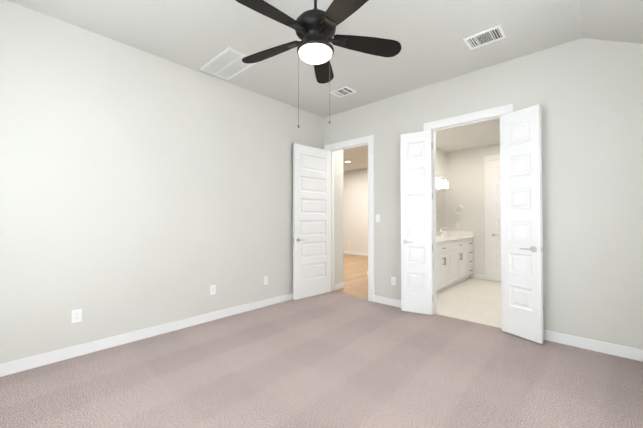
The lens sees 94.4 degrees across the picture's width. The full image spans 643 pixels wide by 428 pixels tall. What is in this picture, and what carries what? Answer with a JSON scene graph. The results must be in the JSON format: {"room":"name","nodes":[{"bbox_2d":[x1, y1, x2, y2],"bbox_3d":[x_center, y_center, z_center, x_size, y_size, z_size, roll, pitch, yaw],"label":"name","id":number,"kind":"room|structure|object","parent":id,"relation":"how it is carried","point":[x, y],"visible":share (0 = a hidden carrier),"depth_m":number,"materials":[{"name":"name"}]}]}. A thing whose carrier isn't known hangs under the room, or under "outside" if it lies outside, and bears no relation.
{"room":"empty bedroom","nodes":[
{"label":"empty bedroom","id":0,"kind":"room"},
{"bbox_2d":[0,0,323,363],"bbox_3d":[-1.593,-0.204,3.547,0.120,3.040,4.940,-1,-1,43],"label":"wall","id":1,"kind":"structure","parent":0,"point":[140,189],"depth_m":3.02,"materials":[{"name":"paint"}]},
{"bbox_2d":[72,309,81,322],"bbox_3d":[-2.244,0.934,2.729,0.008,0.116,0.072,-1,-1,43],"label":"electrical outlet","id":2,"kind":"object","parent":1,"relation":"attached to","point":[76,315],"visible":1,"depth_m":2.73,"materials":[{"name":"white plastic"}]},
{"bbox_2d":[0,293,292,376],"bbox_3d":[-1.540,1.264,3.476,0.025,0.102,4.700,-1,-1,43],"label":"baseboard","id":3,"kind":"structure","parent":1,"relation":"attached to","point":[19,365],"depth_m":2.99,"materials":[{"name":"white wood"}]},
{"bbox_2d":[210,285,215,294],"bbox_3d":[-1.348,0.943,3.699,0.008,0.116,0.072,-1,-1,43],"label":"electrical outlet","id":4,"kind":"object","parent":1,"relation":"attached to","point":[212,289],"visible":1,"depth_m":3.69,"materials":[{"name":"white plastic"}]},
{"bbox_2d":[264,276,267,284],"bbox_3d":[-0.802,0.957,4.290,0.008,0.116,0.072,-1,-1,43],"label":"electrical outlet","id":5,"kind":"object","parent":1,"relation":"attached to","point":[265,280],"visible":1,"depth_m":4.29,"materials":[{"name":"white plastic"}]},
{"bbox_2d":[7,0,581,117],"bbox_3d":[-0.005,-1.805,2.105,4.440,0.120,4.940,-1,-1,43],"label":"ceiling","id":6,"kind":"structure","parent":0,"point":[429,36],"depth_m":2.88,"materials":[{"name":"paint"}]},
{"bbox_2d":[200,47,257,79],"bbox_3d":[-1.078,-1.721,3.448,0.660,0.010,0.370,-1,-1,43],"label":"ceiling vent","id":7,"kind":"object","parent":6,"relation":"in","point":[227,64],"visible":0.92,"depth_m":3.44,"materials":[{"name":"white metal"}]},
{"bbox_2d":[235,0,400,127],"bbox_3d":[-0.084,-1.190,2.164,1.283,1.110,1.236,-1,-1,43],"label":"ceiling fan","id":8,"kind":"object","parent":6,"relation":"hanging from","point":[315,28],"visible":1,"depth_m":2.14,"materials":[{"name":"black"}]},
{"bbox_2d":[330,86,355,97],"bbox_3d":[0.301,-1.710,4.176,0.290,0.010,0.240,-1,-1,43],"label":"ceiling vent","id":9,"kind":"object","parent":6,"relation":"in","point":[343,91],"visible":1,"depth_m":4.16,"materials":[{"name":"white metal"}]},
{"bbox_2d":[463,24,506,49],"bbox_3d":[1.604,-1.728,2.926,0.325,0.010,0.245,-1,-1,43],"label":"ceiling vent","id":10,"kind":"object","parent":6,"relation":"in","point":[486,37],"visible":1,"depth_m":2.92,"materials":[{"name":"white metal"}]},
{"bbox_2d":[0,291,642,427],"bbox_3d":[0.015,1.325,2.081,4.200,0.060,4.760,-1,-1,43],"label":"floor carpet","id":11,"kind":"object","parent":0,"point":[331,359],"visible":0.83,"depth_m":2.33,"materials":[{"name":"beige carpet"}]},
{"bbox_2d":[334,150,342,283],"bbox_3d":[-1.647,-0.106,7.147,5.315,2.950,0.280,-1,-1,43],"label":"wall","id":12,"kind":"structure","parent":0,"point":[338,216],"depth_m":5.34,"materials":[{"name":"paint"}]},
{"bbox_2d":[334,282,343,287],"bbox_3d":[-1.543,1.319,7.228,5.329,0.102,0.018,-1,-1,43],"label":"baseboard","id":13,"kind":"structure","parent":12,"relation":"attached to","point":[338,286],"depth_m":5.34,"materials":[{"name":"white wood"}]},
{"bbox_2d":[333,254,367,298],"bbox_3d":[0.065,1.419,8.328,6.200,0.056,4.490,-1,-1,43],"label":"floor","id":14,"kind":"structure","parent":0,"point":[355,275],"depth_m":6.50,"materials":[{"name":"brown wood"}]},
{"bbox_2d":[343,169,366,252],"bbox_3d":[1.584,-0.063,10.084,6.320,2.950,0.120,-1,-1,43],"label":"wall","id":15,"kind":"structure","parent":0,"point":[355,209],"depth_m":10.38,"materials":[{"name":"paint"}]},
{"bbox_2d":[343,251,367,255],"bbox_3d":[1.575,1.360,9.980,6.180,0.102,0.014,-1,-1,43],"label":"baseboard","id":16,"kind":"structure","parent":15,"relation":"attached to","point":[344,252],"depth_m":10.33,"materials":[{"name":"white wood"}]},
{"bbox_2d":[343,145,367,171],"bbox_3d":[0.082,-1.611,8.479,6.320,0.100,4.550,-1,-1,43],"label":"ceiling","id":17,"kind":"structure","parent":0,"point":[357,157],"depth_m":8.38,"materials":[{"name":"paint"}]},
{"bbox_2d":[367,168,367,252],"bbox_3d":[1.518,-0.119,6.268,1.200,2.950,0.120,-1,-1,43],"label":"wall","id":18,"kind":"structure","parent":0,"point":[367,168],"depth_m":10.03,"materials":[{"name":"paint"}]},
{"bbox_2d":[436,148,447,231],"bbox_3d":[1.874,-0.028,5.679,0.040,2.750,2.900,-1,-1,43],"label":"wall","id":19,"kind":"structure","parent":0,"point":[441,156],"depth_m":6.54,"materials":[{"name":"paint"}]},
{"bbox_2d":[436,186,445,230],"bbox_3d":[1.968,-0.127,5.747,0.006,0.950,2.366,-1,-1,43],"label":"bathroom mirror","id":20,"kind":"object","parent":19,"relation":"attached to","point":[440,207],"visible":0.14,"depth_m":6.38,"materials":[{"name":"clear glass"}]},
{"bbox_2d":[436,176,447,188],"bbox_3d":[2.479,-0.677,6.219,0.129,0.245,0.660,-1,-1,43],"label":"sconce","id":21,"kind":"object","parent":19,"relation":"attached to","point":[442,183],"visible":0.96,"depth_m":6.23,"materials":[{"name":"white glass"}]},
{"bbox_2d":[436,231,447,234],"bbox_3d":[1.964,0.408,5.723,0.020,0.100,2.456,-1,-1,43],"label":"backsplash","id":22,"kind":"structure","parent":19,"relation":"attached to","point":[438,232],"depth_m":6.40,"materials":[{"name":"white stone"}]},
{"bbox_2d":[436,119,499,151],"bbox_3d":[2.778,-1.465,4.866,2.500,0.100,2.900,-1,-1,43],"label":"ceiling","id":23,"kind":"structure","parent":0,"point":[482,134],"depth_m":5.40,"materials":[{"name":"paint"}]},
{"bbox_2d":[436,278,501,327],"bbox_3d":[2.688,1.365,4.785,2.340,0.058,2.840,-1,-1,43],"label":"floor","id":24,"kind":"structure","parent":0,"point":[474,300],"depth_m":4.48,"materials":[{"name":"tile"}]},
{"bbox_2d":[436,235,473,292],"bbox_3d":[2.173,0.916,5.529,0.580,0.860,2.446,-1,-1,43],"label":"bathroom vanity","id":25,"kind":"object","parent":24,"relation":"on","point":[454,257],"depth_m":5.40,"materials":[{"name":"white wood"}]},
{"bbox_2d":[436,235,471,242],"bbox_3d":[2.164,0.470,5.538,0.563,0.031,2.456,-1,-1,43],"label":"countertop","id":26,"kind":"structure","parent":25,"relation":"on","point":[439,238],"depth_m":5.82,"materials":[{"name":"white stone"}]},
{"bbox_2d":[448,144,499,281],"bbox_3d":[3.695,-0.024,5.890,2.310,2.750,0.120,-1,-1,43],"label":"wall","id":27,"kind":"structure","parent":0,"point":[462,171],"depth_m":6.30,"materials":[{"name":"paint"}]},
{"bbox_2d":[448,231,473,234],"bbox_3d":[2.997,0.419,6.427,0.543,0.100,0.020,-1,-1,43],"label":"backsplash","id":28,"kind":"structure","parent":27,"relation":"attached to","point":[449,232],"depth_m":6.41,"materials":[{"name":"white stone"}]},
{"bbox_2d":[475,274,484,279],"bbox_3d":[2.917,1.281,4.615,1.770,0.102,2.780,-1,-1,43],"label":"baseboard","id":29,"kind":"structure","parent":27,"relation":"attached to","point":[479,276],"depth_m":6.16,"materials":[{"name":"white wood"}]},
{"bbox_2d":[484,154,499,280],"bbox_3d":[3.685,0.079,5.804,0.900,2.540,0.018,-1,-1,43],"label":"door frame","id":30,"kind":"structure","parent":27,"relation":"attached to","point":[487,159],"depth_m":6.07,"materials":[{"name":"white wood"}]},
{"bbox_2d":[489,160,500,281],"bbox_3d":[3.655,0.132,5.772,0.706,2.410,0.094,-1,-1,43],"label":"bathroom door","id":31,"kind":"structure","parent":27,"relation":"in","point":[495,234],"depth_m":5.95,"materials":[{"name":"white wood"}]},
{"bbox_2d":[324,38,642,349],"bbox_3d":[1.629,-0.200,3.853,4.440,3.040,0.120,-1,-1,43],"label":"wall","id":32,"kind":"structure","parent":0,"point":[586,94],"depth_m":2.97,"materials":[{"name":"paint"}]},
{"bbox_2d":[293,143,330,299],"bbox_3d":[-0.136,0.118,4.852,0.790,2.410,0.152,1,-1,-42],"label":"entry door","id":33,"kind":"structure","parent":32,"relation":"in","point":[311,221],"depth_m":4.81,"materials":[{"name":"white wood"}]},
{"bbox_2d":[324,135,373,301],"bbox_3d":[0.473,0.066,4.916,1.005,2.540,0.156,-1,-1,43],"label":"trim","id":34,"kind":"structure","parent":32,"relation":"attached to","point":[354,143],"depth_m":4.58,"materials":[{"name":"white wood"}]},
{"bbox_2d":[376,214,379,221],"bbox_3d":[0.845,0.065,4.481,0.072,0.116,0.013,-1,-1,43],"label":"light switch","id":35,"kind":"object","parent":32,"relation":"attached to","point":[377,217],"visible":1,"depth_m":4.47,"materials":[{"name":"white plastic"}]},
{"bbox_2d":[374,295,400,307],"bbox_3d":[1.088,1.275,4.240,0.790,0.102,0.014,-1,-1,43],"label":"baseboard","id":36,"kind":"structure","parent":32,"relation":"attached to","point":[383,300],"depth_m":4.34,"materials":[{"name":"white wood"}]},
{"bbox_2d":[391,277,395,284],"bbox_3d":[1.039,0.967,4.292,0.072,0.116,0.008,-1,-1,43],"label":"electrical outlet","id":37,"kind":"object","parent":32,"relation":"attached to","point":[393,280],"visible":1,"depth_m":4.29,"materials":[{"name":"white plastic"}]},
{"bbox_2d":[400,130,432,314],"bbox_3d":[1.269,0.108,3.981,0.412,2.405,0.152,0,-1,29],"label":"bathroom door","id":38,"kind":"structure","parent":32,"relation":"in","point":[416,148],"depth_m":3.96,"materials":[{"name":"white wood"}]},
{"bbox_2d":[424,104,513,313],"bbox_3d":[1.802,0.048,3.690,1.030,2.540,0.156,-1,-1,43],"label":"trim","id":39,"kind":"structure","parent":32,"relation":"attached to","point":[470,118],"depth_m":3.89,"materials":[{"name":"white wood"}]},
{"bbox_2d":[500,104,543,343],"bbox_3d":[2.115,0.096,3.172,0.152,2.405,0.412,0,-1,-27],"label":"bathroom door","id":40,"kind":"structure","parent":32,"relation":"in","point":[521,228],"depth_m":3.14,"materials":[{"name":"white wood"}]},
{"bbox_2d":[543,330,642,361],"bbox_3d":[2.620,1.255,2.826,1.320,0.102,0.014,-1,-1,43],"label":"baseboard","id":41,"kind":"structure","parent":32,"relation":"attached to","point":[594,345],"depth_m":2.83,"materials":[{"name":"white wood"}]},
{"bbox_2d":[579,0,642,43],"bbox_3d":[1.299,-1.518,0.897,0.890,0.490,4.700,-1,-1,43],"label":"ceiling","id":42,"kind":"structure","parent":0,"point":[616,20],"depth_m":2.51,"materials":[{"name":"paint"}]}
]}

